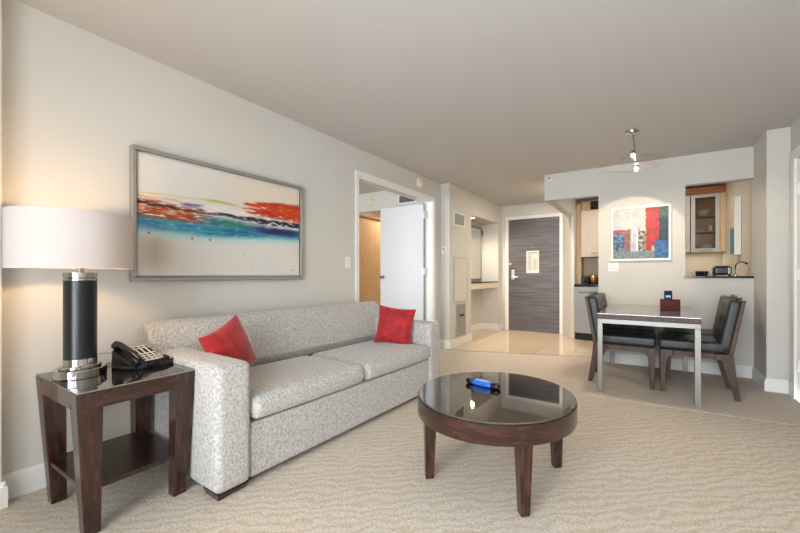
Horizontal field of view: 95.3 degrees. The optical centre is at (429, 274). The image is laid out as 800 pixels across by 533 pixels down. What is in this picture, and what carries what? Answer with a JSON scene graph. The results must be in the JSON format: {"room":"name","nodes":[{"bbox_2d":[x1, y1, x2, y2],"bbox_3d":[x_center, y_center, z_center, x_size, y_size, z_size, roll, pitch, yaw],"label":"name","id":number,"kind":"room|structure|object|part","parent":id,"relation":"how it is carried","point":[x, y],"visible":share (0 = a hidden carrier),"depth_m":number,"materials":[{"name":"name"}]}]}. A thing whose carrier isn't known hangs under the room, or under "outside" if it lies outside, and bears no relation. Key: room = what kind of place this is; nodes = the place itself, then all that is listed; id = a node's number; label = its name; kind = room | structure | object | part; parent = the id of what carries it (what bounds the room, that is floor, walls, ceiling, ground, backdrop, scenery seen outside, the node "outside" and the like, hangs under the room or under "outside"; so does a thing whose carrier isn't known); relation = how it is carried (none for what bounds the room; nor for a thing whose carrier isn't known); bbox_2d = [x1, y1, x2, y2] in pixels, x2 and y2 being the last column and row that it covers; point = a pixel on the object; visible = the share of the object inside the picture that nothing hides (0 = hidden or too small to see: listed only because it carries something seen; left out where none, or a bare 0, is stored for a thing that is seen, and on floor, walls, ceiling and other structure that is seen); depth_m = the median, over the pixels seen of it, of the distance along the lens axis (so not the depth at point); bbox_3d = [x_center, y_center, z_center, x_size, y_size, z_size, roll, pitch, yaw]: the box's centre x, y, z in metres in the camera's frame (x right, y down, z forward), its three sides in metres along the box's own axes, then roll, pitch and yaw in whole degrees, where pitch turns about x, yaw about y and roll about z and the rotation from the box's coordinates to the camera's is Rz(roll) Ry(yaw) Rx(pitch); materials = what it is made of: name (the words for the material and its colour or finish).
{"room":"hotel room","nodes":[
{"label":"hotel room","id":0,"kind":"room"},
{"bbox_2d":[0,0,1,481],"bbox_3d":[-2.515,-0.130,1.090,0.203,2.460,1.577,0,0,31],"label":"wall pier","id":1,"kind":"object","parent":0,"point":[0,0],"visible":1,"depth_m":1.71,"materials":[{"name":"paint"}]},
{"bbox_2d":[0,478,7,509],"bbox_3d":[-2.449,1.038,1.061,0.097,0.125,1.594,0,0,31],"label":"baseboard","id":2,"kind":"object","parent":1,"relation":"attached to","point":[3,486],"visible":0.94,"depth_m":1.71,"materials":[{"name":"white paint"}]},
{"bbox_2d":[2,0,440,474],"bbox_3d":[-1.015,-0.130,3.642,0.125,2.460,4.343,0,0,31],"label":"wall","id":3,"kind":"structure","parent":0,"point":[75,100],"depth_m":2.13,"materials":[{"name":"paint"}]},
{"bbox_2d":[129,144,302,281],"bbox_3d":[-1.475,-0.369,2.720,0.040,0.825,1.255,0,0,31],"label":"painting","id":4,"kind":"object","parent":3,"relation":"attached to","point":[192,217],"visible":1,"depth_m":2.56,"materials":[{"name":"multicoloured paint"}]},
{"bbox_2d":[2,323,501,499],"bbox_3d":[-0.404,1.038,4.582,0.382,0.125,6.583,0,0,31],"label":"baseboard","id":5,"kind":"structure","parent":3,"relation":"attached to","point":[27,480],"depth_m":1.85,"materials":[{"name":"white paint"}]},
{"bbox_2d":[345,257,350,267],"bbox_3d":[-0.851,-0.125,3.777,0.013,0.120,0.075,0,0,31],"label":"light switch","id":6,"kind":"object","parent":3,"relation":"attached to","point":[347,259],"visible":1,"depth_m":3.77,"materials":[{"name":"white paint"}]},
{"bbox_2d":[359,179,416,199],"bbox_3d":[-0.513,-1.039,4.470,0.052,0.022,1.191,0,0,31],"label":"trim","id":7,"kind":"structure","parent":3,"relation":"attached to","point":[360,180],"depth_m":4.40,"materials":[{"name":"grey paint"}]},
{"bbox_2d":[355,170,434,320],"bbox_3d":[-0.415,-0.007,4.618,0.140,2.215,1.666,0,0,31],"label":"trim","id":8,"kind":"structure","parent":3,"relation":"attached to","point":[429,201],"depth_m":5.25,"materials":[{"name":"white paint"}]},
{"bbox_2d":[380,204,426,319],"bbox_3d":[-0.426,0.033,5.443,0.815,2.115,0.109,0,0,29],"label":"door","id":9,"kind":"structure","parent":3,"relation":"in","point":[402,270],"depth_m":5.44,"materials":[{"name":"white paint"}]},
{"bbox_2d":[416,177,422,188],"bbox_3d":[-0.127,-1.245,4.939,0.048,0.148,0.148,0,0,31],"label":"smoke detector","id":10,"kind":"object","parent":3,"relation":"attached to","point":[419,182],"visible":1,"depth_m":4.91,"materials":[{"name":"beige plastic"}]},
{"bbox_2d":[359,191,424,319],"bbox_3d":[-2.373,-0.130,5.022,3.628,2.460,8.450,0,0,31],"label":"wall","id":11,"kind":"structure","parent":0,"point":[382,199],"depth_m":5.93,"materials":[{"name":"paint"}]},
{"bbox_2d":[366,197,373,205],"bbox_3d":[-1.007,-1.210,6.023,0.148,0.148,0.048,0,0,31],"label":"smoke detector","id":12,"kind":"object","parent":11,"relation":"attached to","point":[370,201],"visible":1,"depth_m":6.01,"materials":[{"name":"beige plastic"}]},
{"bbox_2d":[398,195,415,203],"bbox_3d":[-0.360,-1.180,5.647,0.340,0.140,0.021,0,0,31],"label":"air vent","id":13,"kind":"object","parent":11,"relation":"in","point":[401,200],"visible":0.63,"depth_m":5.67,"materials":[{"name":"white metal"}]},
{"bbox_2d":[0,329,799,532],"bbox_3d":[-0.662,1.149,3.959,7.448,0.102,8.677,0,0,31],"label":"floor","id":14,"kind":"structure","parent":0,"point":[628,467],"depth_m":1.97,"materials":[{"name":"beige carpet"}]},
{"bbox_2d":[35,362,194,532],"bbox_3d":[-1.544,0.790,1.800,0.556,0.620,0.456,0,0,31],"label":"side table","id":15,"kind":"object","parent":14,"relation":"on","point":[94,463],"visible":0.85,"depth_m":1.73,"materials":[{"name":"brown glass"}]},
{"bbox_3d":[-1.838,0.794,1.764,0.090,0.611,0.090,0,0,31],"label":"leg","id":16,"kind":"part","parent":15,"relation":"part of","materials":[{"name":"brown wood"}]},
{"bbox_2d":[2,206,133,380],"bbox_3d":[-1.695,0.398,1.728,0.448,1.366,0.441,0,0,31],"label":"table lamp","id":17,"kind":"object","parent":15,"relation":"on","point":[33,237],"visible":0.99,"depth_m":1.64,"materials":[{"name":"white fabric"}]},
{"bbox_3d":[-1.692,-0.157,1.727,0.441,0.257,0.441,0,0,31],"label":"lamp shade","id":18,"kind":"part","parent":17,"relation":"part of","materials":[{"name":"beige fabric"}]},
{"bbox_3d":[-1.662,-0.044,1.727,0.028,0.072,0.028,0,0,31],"label":"stem","id":19,"kind":"part","parent":17,"relation":"part of","materials":[{"name":"metal"}]},
{"bbox_3d":[-1.440,0.794,1.523,0.090,0.611,0.090,0,0,31],"label":"leg","id":20,"kind":"part","parent":15,"relation":"part of","materials":[{"name":"brown wood"}]},
{"bbox_2d":[51,431,173,486],"bbox_3d":[-1.544,0.901,1.800,0.492,0.022,0.392,0,0,31],"label":"shelf","id":21,"kind":"object","parent":15,"relation":"attached to","point":[127,455],"depth_m":1.76,"materials":[{"name":"black wood"}]},
{"bbox_3d":[-1.544,0.484,1.800,0.556,0.008,0.456,0,0,31],"label":"glass","id":22,"kind":"part","parent":15,"relation":"part of","materials":[{"name":"black glass"}]},
{"bbox_2d":[99,341,173,370],"bbox_3d":[-1.655,0.412,1.984,0.528,0.131,0.255,0,0,20],"label":"telephone","id":23,"kind":"object","parent":15,"relation":"on","point":[123,356],"visible":0.96,"depth_m":1.88,"materials":[{"name":"black plastic"}]},
{"bbox_3d":[-1.492,0.461,1.924,0.181,0.035,0.254,0,0,17],"label":"coiled cord","id":24,"kind":"part","parent":23,"relation":"part of","materials":[{"name":"black plastic"}]},
{"bbox_3d":[-1.537,0.423,1.960,0.128,0.064,0.108,0,0,17],"label":"key panel","id":25,"kind":"part","parent":23,"relation":"part of","materials":[{"name":"white plastic"}]},
{"bbox_3d":[-1.649,0.794,2.077,0.090,0.611,0.090,0,0,31],"label":"leg","id":26,"kind":"part","parent":15,"relation":"part of","materials":[{"name":"brown wood"}]},
{"bbox_3d":[-1.250,0.794,1.835,0.090,0.611,0.090,0,0,31],"label":"leg","id":27,"kind":"part","parent":15,"relation":"part of","materials":[{"name":"brown wood"}]},
{"bbox_2d":[137,301,438,501],"bbox_3d":[-0.829,0.690,2.818,0.900,0.820,2.084,0,0,33],"label":"sofa","id":28,"kind":"object","parent":14,"relation":"on","point":[319,373],"visible":0.94,"depth_m":2.27,"materials":[{"name":"grey fabric"}]},
{"bbox_3d":[-1.291,0.757,2.017,0.774,0.628,0.184,0,0,33],"label":"arm","id":29,"kind":"part","parent":28,"relation":"part of","materials":[{"name":"grey fabric"}]},
{"bbox_2d":[198,315,256,364],"bbox_3d":[-1.228,0.465,2.230,0.166,0.415,0.427,0,0,12],"label":"throw pillow","id":30,"kind":"object","parent":28,"relation":"on","point":[231,340],"visible":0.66,"depth_m":2.18,"materials":[{"name":"red fabric"}]},
{"bbox_3d":[-1.123,0.665,2.976,0.234,0.770,2.028,0,0,33],"label":"backrest","id":31,"kind":"part","parent":28,"relation":"part of","materials":[{"name":"grey fabric"}]},
{"bbox_2d":[250,355,363,418],"bbox_3d":[-0.955,0.705,2.410,0.668,0.152,0.838,0,0,33],"label":"seat cushion","id":32,"kind":"object","parent":28,"relation":"on","point":[281,388],"depth_m":2.26,"materials":[{"name":"grey fabric"}]},
{"bbox_2d":[311,340,428,379],"bbox_3d":[-0.493,0.705,3.121,0.668,0.152,0.838,0,0,33],"label":"seat cushion","id":33,"kind":"object","parent":28,"relation":"on","point":[378,360],"depth_m":2.97,"materials":[{"name":"grey fabric"}]},
{"bbox_2d":[373,305,415,343],"bbox_3d":[-0.326,0.475,3.376,0.386,0.381,0.164,0,0,5],"label":"throw pillow","id":34,"kind":"object","parent":28,"relation":"on","point":[394,324],"visible":0.95,"depth_m":3.32,"materials":[{"name":"red fabric"}]},
{"bbox_3d":[-0.271,0.757,3.588,0.774,0.628,0.184,0,0,33],"label":"arm","id":35,"kind":"part","parent":28,"relation":"part of","materials":[{"name":"grey fabric"}]},
{"bbox_2d":[359,214,379,304],"bbox_3d":[-0.926,0.018,7.471,0.551,2.165,2.279,0,0,31],"label":"closet","id":36,"kind":"object","parent":14,"relation":"on","point":[369,227],"visible":0.07,"depth_m":6.69,"materials":[{"name":"brown wood"}]},
{"bbox_2d":[418,372,577,516],"bbox_3d":[0.361,0.878,2.031,0.860,0.444,0.860,0,0,31],"label":"coffee table","id":37,"kind":"object","parent":14,"relation":"on","point":[526,412],"visible":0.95,"depth_m":1.78,"materials":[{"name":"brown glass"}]},
{"bbox_3d":[0.001,0.894,1.975,0.072,0.412,0.072,0,0,-9],"label":"leg","id":38,"kind":"part","parent":37,"relation":"part of","materials":[{"name":"brown wood"}]},
{"bbox_2d":[466,377,500,389],"bbox_3d":[0.311,0.639,2.139,0.223,0.033,0.050,0,0,40],"label":"remote control","id":39,"kind":"object","parent":37,"relation":"on","point":[471,380],"visible":1,"depth_m":2.12,"materials":[{"name":"blue plastic"}]},
{"bbox_3d":[0.361,0.661,2.031,0.852,0.010,0.852,0,0,31],"label":"glass","id":40,"kind":"part","parent":37,"relation":"part of","materials":[{"name":"black glass"}]},
{"bbox_3d":[0.429,0.894,1.673,0.072,0.412,0.072,0,0,-11],"label":"leg","id":41,"kind":"part","parent":37,"relation":"part of","materials":[{"name":"brown wood"}]},
{"bbox_3d":[0.721,0.894,2.085,0.072,0.412,0.072,0,0,-9],"label":"leg","id":42,"kind":"part","parent":37,"relation":"part of","materials":[{"name":"brown wood"}]},
{"bbox_2d":[455,350,591,357],"bbox_3d":[1.246,1.101,5.050,2.094,0.004,0.023,0,0,14],"label":"trim","id":43,"kind":"structure","parent":14,"relation":"on","point":[455,350],"depth_m":5.05,"materials":[{"name":"metal"}]},
{"bbox_2d":[575,286,597,340],"bbox_3d":[2.841,0.650,6.202,0.618,0.900,0.603,0,0,31],"label":"cabinet","id":44,"kind":"object","parent":14,"relation":"on","point":[582,325],"visible":0.44,"depth_m":6.08,"materials":[{"name":"white wood"}]},
{"bbox_2d":[574,282,597,286],"bbox_3d":[3.448,0.128,5.849,2.032,0.140,0.599,0,0,31],"label":"countertop","id":45,"kind":"structure","parent":44,"relation":"on","point":[590,285],"depth_m":6.01,"materials":[{"name":"black stone"}]},
{"bbox_2d":[577,204,583,283],"bbox_3d":[2.678,-0.535,6.470,0.073,1.390,0.343,0,0,31],"label":"filler panel","id":46,"kind":"object","parent":45,"relation":"on","point":[580,260],"visible":0.71,"depth_m":6.33,"materials":[{"name":"brown wood"}]},
{"bbox_2d":[581,276,588,283],"bbox_3d":[2.701,0.095,6.357,0.120,0.135,0.140,0,0,31],"label":"coffee maker","id":47,"kind":"object","parent":45,"relation":"on","point":[585,279],"visible":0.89,"depth_m":6.36,"materials":[{"name":"black plastic"}]},
{"bbox_2d":[589,275,597,283],"bbox_3d":[2.818,0.089,6.246,0.136,0.145,0.154,0,0,-21],"label":"saucepan","id":48,"kind":"object","parent":45,"relation":"on","point":[593,279],"visible":0.91,"depth_m":6.20,"materials":[{"name":"orange metal"}]},
{"bbox_2d":[585,293,655,389],"bbox_3d":[1.992,0.653,3.799,0.636,0.891,0.447,0,0,31],"label":"dining chair","id":49,"kind":"object","parent":14,"relation":"on","point":[594,304],"visible":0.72,"depth_m":3.67,"materials":[{"name":"black leather"}]},
{"bbox_3d":[1.718,0.900,3.725,0.180,0.395,0.031,0,0,31],"label":"leg","id":50,"kind":"part","parent":49,"relation":"part of","materials":[{"name":"brown wood"}]},
{"bbox_3d":[1.810,0.450,3.909,0.163,0.457,0.443,0,0,31],"label":"backrest","id":51,"kind":"part","parent":49,"relation":"part of","materials":[{"name":"black leather"}]},
{"bbox_3d":[1.927,0.729,3.599,0.307,0.049,0.031,0,0,31],"label":"seat rail","id":52,"kind":"part","parent":49,"relation":"part of","materials":[{"name":"brown wood"}]},
{"bbox_3d":[2.046,0.651,3.766,0.510,0.110,0.447,0,0,31],"label":"seat","id":53,"kind":"part","parent":49,"relation":"part of","materials":[{"name":"black leather"}]},
{"bbox_3d":[2.103,0.900,3.492,0.103,0.395,0.031,0,0,31],"label":"leg","id":54,"kind":"part","parent":49,"relation":"part of","materials":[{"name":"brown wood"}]},
{"bbox_2d":[593,291,654,376],"bbox_3d":[2.244,0.653,4.234,0.636,0.891,0.447,0,0,31],"label":"dining chair","id":55,"kind":"object","parent":14,"relation":"on","point":[609,326],"visible":0.29,"depth_m":4.17,"materials":[{"name":"black leather"}]},
{"bbox_3d":[2.062,0.450,4.344,0.163,0.457,0.443,0,0,31],"label":"backrest","id":56,"kind":"part","parent":55,"relation":"part of","materials":[{"name":"black leather"}]},
{"bbox_3d":[2.298,0.651,4.201,0.510,0.110,0.447,0,0,31],"label":"seat","id":57,"kind":"part","parent":55,"relation":"part of","materials":[{"name":"black leather"}]},
{"bbox_2d":[597,304,700,405],"bbox_3d":[2.253,0.732,3.779,0.792,0.733,1.294,0,0,31],"label":"dining table","id":58,"kind":"object","parent":14,"relation":"on","point":[626,314],"visible":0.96,"depth_m":3.31,"materials":[{"name":"silver glass"}]},
{"bbox_3d":[1.612,0.778,3.439,0.043,0.640,0.043,0,0,31],"label":"leg","id":59,"kind":"part","parent":58,"relation":"part of","materials":[{"name":"metal"}]},
{"bbox_3d":[2.258,0.778,4.505,0.043,0.640,0.043,0,0,31],"label":"leg","id":60,"kind":"part","parent":58,"relation":"part of","materials":[{"name":"metal"}]},
{"bbox_3d":[2.253,0.368,3.779,0.792,0.006,1.294,0,0,31],"label":"glass","id":61,"kind":"part","parent":58,"relation":"part of","materials":[{"name":"grey glass"}]},
{"bbox_3d":[2.253,0.436,3.779,0.788,0.041,1.290,0,0,31],"label":"frame","id":62,"kind":"part","parent":58,"relation":"part of","materials":[{"name":"metal"}]},
{"bbox_2d":[660,299,679,311],"bbox_3d":[2.409,0.307,3.648,0.168,0.115,0.100,0,0,31],"label":"box","id":63,"kind":"object","parent":58,"relation":"on","point":[674,304],"visible":0.98,"depth_m":3.61,"materials":[{"name":"brown wood"}]},
{"bbox_2d":[664,291,671,299],"bbox_3d":[2.384,0.258,3.636,0.068,0.189,0.024,0,0,31],"label":"table card","id":64,"kind":"object","parent":63,"relation":"in","point":[667,294],"visible":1,"depth_m":3.64,"materials":[{"name":"blue plastic"}]},
{"bbox_3d":[2.895,0.778,4.120,0.043,0.640,0.043,0,0,31],"label":"leg","id":65,"kind":"part","parent":58,"relation":"part of","materials":[{"name":"metal"}]},
{"bbox_3d":[2.249,0.778,3.053,0.043,0.640,0.043,0,0,31],"label":"leg","id":66,"kind":"part","parent":58,"relation":"part of","materials":[{"name":"metal"}]},
{"bbox_2d":[658,297,745,401],"bbox_3d":[2.547,0.653,3.461,0.636,0.891,0.447,0,0,31],"label":"dining chair","id":67,"kind":"object","parent":14,"relation":"on","point":[724,338],"visible":0.99,"depth_m":3.25,"materials":[{"name":"black leather"}]},
{"bbox_3d":[2.437,0.900,3.768,0.103,0.395,0.031,0,0,31],"label":"leg","id":68,"kind":"part","parent":67,"relation":"part of","materials":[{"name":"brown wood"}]},
{"bbox_3d":[2.224,0.900,3.417,0.103,0.395,0.031,0,0,31],"label":"leg","id":69,"kind":"part","parent":67,"relation":"part of","materials":[{"name":"brown wood"}]},
{"bbox_3d":[2.493,0.651,3.494,0.510,0.110,0.447,0,0,31],"label":"seat","id":70,"kind":"part","parent":67,"relation":"part of","materials":[{"name":"black leather"}]},
{"bbox_3d":[2.401,0.729,3.310,0.307,0.049,0.031,0,0,31],"label":"seat rail","id":71,"kind":"part","parent":67,"relation":"part of","materials":[{"name":"brown wood"}]},
{"bbox_3d":[2.822,0.900,3.534,0.180,0.395,0.031,0,0,31],"label":"leg","id":72,"kind":"part","parent":67,"relation":"part of","materials":[{"name":"brown wood"}]},
{"bbox_3d":[2.729,0.450,3.351,0.163,0.457,0.443,0,0,31],"label":"backrest","id":73,"kind":"part","parent":67,"relation":"part of","materials":[{"name":"black leather"}]},
{"bbox_3d":[2.610,0.900,3.184,0.180,0.395,0.031,0,0,31],"label":"leg","id":74,"kind":"part","parent":67,"relation":"part of","materials":[{"name":"brown wood"}]},
{"bbox_2d":[663,294,741,378],"bbox_3d":[2.862,0.653,3.866,0.636,0.891,0.447,0,0,31],"label":"dining chair","id":75,"kind":"object","parent":14,"relation":"on","point":[708,332],"visible":0.28,"depth_m":3.83,"materials":[{"name":"black leather"}]},
{"bbox_3d":[2.539,0.900,3.822,0.103,0.395,0.031,0,0,31],"label":"leg","id":76,"kind":"part","parent":75,"relation":"part of","materials":[{"name":"brown wood"}]},
{"bbox_3d":[2.808,0.651,3.899,0.510,0.110,0.447,0,0,31],"label":"seat","id":77,"kind":"part","parent":75,"relation":"part of","materials":[{"name":"black leather"}]},
{"bbox_3d":[3.044,0.450,3.756,0.163,0.457,0.443,0,0,31],"label":"backrest","id":78,"kind":"part","parent":75,"relation":"part of","materials":[{"name":"black leather"}]},
{"bbox_2d":[16,0,799,206],"bbox_3d":[-0.653,-1.410,3.839,7.796,0.100,8.788,0,0,31],"label":"ceiling","id":79,"kind":"structure","parent":0,"point":[487,99],"depth_m":2.42,"materials":[{"name":"grey paint"}]},
{"bbox_2d":[625,129,638,170],"bbox_3d":[1.919,-1.167,3.450,0.572,0.385,0.572,0,0,31],"label":"ceiling light","id":80,"kind":"object","parent":79,"relation":"attached to","point":[632,132],"visible":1,"depth_m":3.43,"materials":[{"name":"silver metal"}]},
{"bbox_3d":[1.937,-1.175,3.439,0.038,0.311,0.012,0,0,31],"label":"stem","id":81,"kind":"part","parent":80,"relation":"part of","materials":[{"name":"silver metal"}]},
{"bbox_2d":[441,183,500,339],"bbox_3d":[0.689,-0.130,6.526,0.489,2.460,2.356,0,0,31],"label":"wall","id":82,"kind":"structure","parent":0,"point":[483,305],"depth_m":5.99,"materials":[{"name":"paint"}]},
{"bbox_2d":[441,246,446,253],"bbox_3d":[0.209,-0.365,5.423,0.090,0.110,0.027,0,0,31],"label":"thermostat","id":83,"kind":"object","parent":82,"relation":"attached to","point":[443,248],"visible":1,"depth_m":5.41,"materials":[{"name":"white paint"}]},
{"bbox_2d":[453,211,464,227],"bbox_3d":[0.457,-0.852,5.654,0.014,0.216,0.386,0,0,31],"label":"air vent","id":84,"kind":"object","parent":82,"relation":"in","point":[458,218],"visible":1,"depth_m":5.64,"materials":[{"name":"beige metal"}]},
{"bbox_2d":[453,257,467,302],"bbox_3d":[0.485,0.080,5.703,0.014,0.700,0.483,0,0,31],"label":"access panel","id":85,"kind":"object","parent":82,"relation":"attached to","point":[460,264],"visible":1,"depth_m":5.68,"materials":[{"name":"grey paint"}]},
{"bbox_2d":[455,302,466,338],"bbox_3d":[0.485,0.712,5.699,0.017,0.550,0.386,0,0,31],"label":"air vent","id":86,"kind":"object","parent":82,"relation":"in","point":[461,307],"visible":1,"depth_m":5.70,"materials":[{"name":"metal"}]},
{"bbox_2d":[471,226,481,279],"bbox_3d":[0.719,-0.410,6.774,0.029,1.020,1.168,0,0,31],"label":"mirror","id":87,"kind":"object","parent":82,"relation":"attached to","point":[476,233],"visible":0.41,"depth_m":7.08,"materials":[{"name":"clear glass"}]},
{"bbox_2d":[471,281,497,289],"bbox_3d":[0.856,0.194,6.683,0.358,0.122,1.252,0,0,31],"label":"countertop","id":88,"kind":"structure","parent":82,"relation":"attached to","point":[474,284],"depth_m":6.58,"materials":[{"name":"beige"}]},
{"bbox_2d":[501,199,578,338],"bbox_3d":[1.823,-0.130,6.883,1.809,2.460,0.512,0,0,31],"label":"wall","id":89,"kind":"structure","parent":0,"point":[569,223],"depth_m":6.51,"materials":[{"name":"paint"}]},
{"bbox_2d":[505,213,562,334],"bbox_3d":[1.969,-0.018,6.947,1.088,2.235,0.019,0,0,31],"label":"trim","id":90,"kind":"structure","parent":89,"relation":"attached to","point":[507,219],"depth_m":7.05,"materials":[{"name":"white paint"}]},
{"bbox_2d":[509,217,559,333],"bbox_3d":[1.978,0.014,6.946,0.976,2.172,0.127,0,0,31],"label":"door","id":91,"kind":"structure","parent":89,"relation":"in","point":[534,298],"depth_m":6.95,"materials":[{"name":"grey laminate"}]},
{"bbox_3d":[1.638,0.000,7.164,0.065,0.200,0.020,0,0,31],"label":"lock plate","id":92,"kind":"part","parent":91,"relation":"part of","materials":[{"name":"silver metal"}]},
{"bbox_2d":[526,251,538,272],"bbox_3d":[1.968,-0.242,6.971,0.242,0.428,0.007,0,0,31],"label":"notice","id":93,"kind":"object","parent":91,"relation":"attached to","point":[532,257],"visible":1,"depth_m":6.97,"materials":[{"name":"white paper"}]},
{"bbox_2d":[528,252,537,268],"bbox_3d":[1.968,-0.253,6.968,0.192,0.338,0.001,0,0,31],"label":"print","id":94,"kind":"object","parent":93,"relation":"attached to","point":[532,256],"depth_m":6.96,"materials":[{"name":"grey paper"}]},
{"bbox_2d":[544,146,753,365],"bbox_3d":[2.975,-0.130,5.198,2.178,2.460,1.835,0,0,31],"label":"wall","id":95,"kind":"structure","parent":0,"point":[660,181],"depth_m":4.28,"materials":[{"name":"paint"}]},
{"bbox_2d":[608,263,618,271],"bbox_3d":[2.287,-0.091,4.533,0.118,0.108,0.013,0,0,31],"label":"light switch","id":96,"kind":"object","parent":95,"relation":"attached to","point":[612,267],"visible":1,"depth_m":4.53,"materials":[{"name":"white paint"}]},
{"bbox_2d":[611,203,670,260],"bbox_3d":[2.528,-0.495,4.375,0.632,0.658,0.032,0,0,31],"label":"painting","id":97,"kind":"object","parent":95,"relation":"attached to","point":[638,233],"visible":1,"depth_m":4.37,"materials":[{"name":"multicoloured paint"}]},
{"bbox_2d":[603,352,753,377],"bbox_3d":[2.813,1.038,4.281,1.505,0.125,0.133,0,0,31],"label":"baseboard","id":98,"kind":"structure","parent":95,"relation":"attached to","point":[743,371],"depth_m":4.18,"materials":[{"name":"white paint"}]},
{"bbox_2d":[684,276,753,277],"bbox_3d":[3.268,0.029,4.149,0.631,0.023,0.372,0,0,31],"label":"countertop","id":99,"kind":"structure","parent":95,"relation":"on","point":[684,276],"depth_m":3.99,"materials":[{"name":"black stone"}]},
{"bbox_2d":[701,271,710,275],"bbox_3d":[3.206,-0.011,4.234,0.076,0.055,0.076,0,0,-14],"label":"cup","id":100,"kind":"object","parent":99,"relation":"on","point":[704,273],"visible":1,"depth_m":4.21,"materials":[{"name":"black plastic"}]},
{"bbox_2d":[711,266,731,275],"bbox_3d":[3.348,-0.041,4.177,0.183,0.116,0.133,0,0,31],"label":"toaster","id":101,"kind":"object","parent":99,"relation":"on","point":[716,270],"visible":0.99,"depth_m":4.13,"materials":[{"name":"black plastic"}]},
{"bbox_2d":[733,261,747,275],"bbox_3d":[3.521,-0.067,4.122,0.133,0.167,0.044,0,0,31],"label":"tap","id":102,"kind":"object","parent":99,"relation":"on","point":[746,263],"visible":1,"depth_m":4.13,"materials":[{"name":"silver metal"}]},
{"bbox_2d":[579,180,750,275],"bbox_3d":[3.135,-0.130,5.338,2.287,2.460,2.009,0,0,31],"label":"wall","id":103,"kind":"structure","parent":0,"point":[694,262],"depth_m":5.03,"materials":[{"name":"beige paint"}]},
{"bbox_2d":[581,210,597,257],"bbox_3d":[2.982,-0.700,6.249,0.665,0.800,0.406,0,0,31],"label":"upper cabinet","id":104,"kind":"object","parent":103,"relation":"attached to","point":[589,218],"visible":0.28,"depth_m":6.20,"materials":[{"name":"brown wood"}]},
{"bbox_2d":[582,200,597,210],"bbox_3d":[2.999,-1.185,6.277,0.665,0.160,0.331,0,0,31],"label":"vent grille","id":105,"kind":"object","parent":104,"relation":"on","point":[587,205],"visible":0.35,"depth_m":6.25,"materials":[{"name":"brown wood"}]},
{"bbox_2d":[685,195,689,253],"bbox_3d":[3.864,-0.765,5.716,0.346,0.860,0.404,0,0,31],"label":"upper cabinet","id":106,"kind":"object","parent":103,"relation":"attached to","point":[687,198],"visible":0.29,"depth_m":5.49,"materials":[{"name":"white wood"}]},
{"bbox_2d":[690,193,719,252],"bbox_3d":[4.168,-0.765,5.533,0.348,0.860,0.404,0,0,31],"label":"upper cabinet","id":107,"kind":"object","parent":103,"relation":"attached to","point":[711,201],"visible":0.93,"depth_m":5.51,"materials":[{"name":"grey wood"}]},
{"bbox_2d":[695,210,710,214],"bbox_3d":[4.163,-0.932,5.551,0.210,0.080,0.210,0,0,31],"label":"bowl","id":108,"kind":"object","parent":107,"relation":"on","point":[699,212],"visible":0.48,"depth_m":5.49,"materials":[{"name":"white"}]},
{"bbox_2d":[695,214,714,218],"bbox_3d":[4.181,-0.883,5.554,0.311,0.016,0.333,0,0,31],"label":"shelf","id":109,"kind":"object","parent":107,"relation":"attached to","point":[710,216],"depth_m":5.48,"materials":[{"name":"brown wood"}]},
{"bbox_2d":[695,230,714,233],"bbox_3d":[4.181,-0.643,5.554,0.311,0.016,0.333,0,0,31],"label":"shelf","id":110,"kind":"object","parent":107,"relation":"attached to","point":[712,231],"depth_m":5.49,"materials":[{"name":"brown wood"}]},
{"bbox_2d":[698,244,713,248],"bbox_3d":[4.199,-0.404,5.529,0.200,0.100,0.200,0,0,31],"label":"bowl","id":111,"kind":"object","parent":107,"relation":"in","point":[701,245],"visible":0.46,"depth_m":5.46,"materials":[{"name":"white"}]},
{"bbox_2d":[707,226,713,230],"bbox_3d":[4.234,-0.692,5.486,0.080,0.080,0.080,0,0,31],"label":"mug","id":112,"kind":"object","parent":107,"relation":"on","point":[709,228],"visible":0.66,"depth_m":5.46,"materials":[{"name":"white ceramic"}]},
{"bbox_2d":[685,185,725,195],"bbox_3d":[4.045,-1.249,5.614,0.771,0.102,0.391,0,0,31],"label":"valance","id":113,"kind":"object","parent":103,"relation":"attached to","point":[718,188],"visible":0.43,"depth_m":5.37,"materials":[{"name":"brown wood"}]},
{"bbox_2d":[717,192,725,252],"bbox_3d":[4.352,-0.765,5.436,0.061,0.860,0.377,0,0,31],"label":"filler panel","id":114,"kind":"object","parent":103,"relation":"attached to","point":[722,194],"visible":0.71,"depth_m":5.28,"materials":[{"name":"brown wood"}]},
{"bbox_2d":[730,196,740,255],"bbox_3d":[3.781,-0.590,4.496,0.067,0.700,0.270,0,0,31],"label":"painting","id":115,"kind":"object","parent":103,"relation":"attached to","point":[735,203],"visible":1,"depth_m":4.39,"materials":[{"name":"white paint"}]},
{"bbox_2d":[751,117,799,399],"bbox_3d":[1.941,-0.130,1.108,0.291,2.460,6.490,0,0,31],"label":"wall","id":116,"kind":"structure","parent":0,"point":[771,182],"depth_m":3.40,"materials":[{"name":"paint"}]},
{"bbox_2d":[752,367,790,395],"bbox_3d":[1.846,1.038,1.090,0.185,0.125,6.359,0,0,31],"label":"baseboard","id":117,"kind":"structure","parent":116,"relation":"attached to","point":[767,384],"depth_m":3.40,"materials":[{"name":"white paint"}]},
{"bbox_2d":[791,145,799,398],"bbox_3d":[3.010,0.000,2.854,0.021,2.200,0.966,0,0,31],"label":"trim","id":118,"kind":"structure","parent":116,"relation":"attached to","point":[795,153],"depth_m":3.20,"materials":[{"name":"white paint"}]},
{"bbox_2d":[796,183,799,371],"bbox_3d":[3.026,0.037,2.841,0.105,2.109,0.819,0,0,31],"label":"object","id":119,"kind":"structure","parent":116,"relation":"in","point":[797,184],"depth_m":3.18,"materials":[{"name":"white paint"}]}
]}

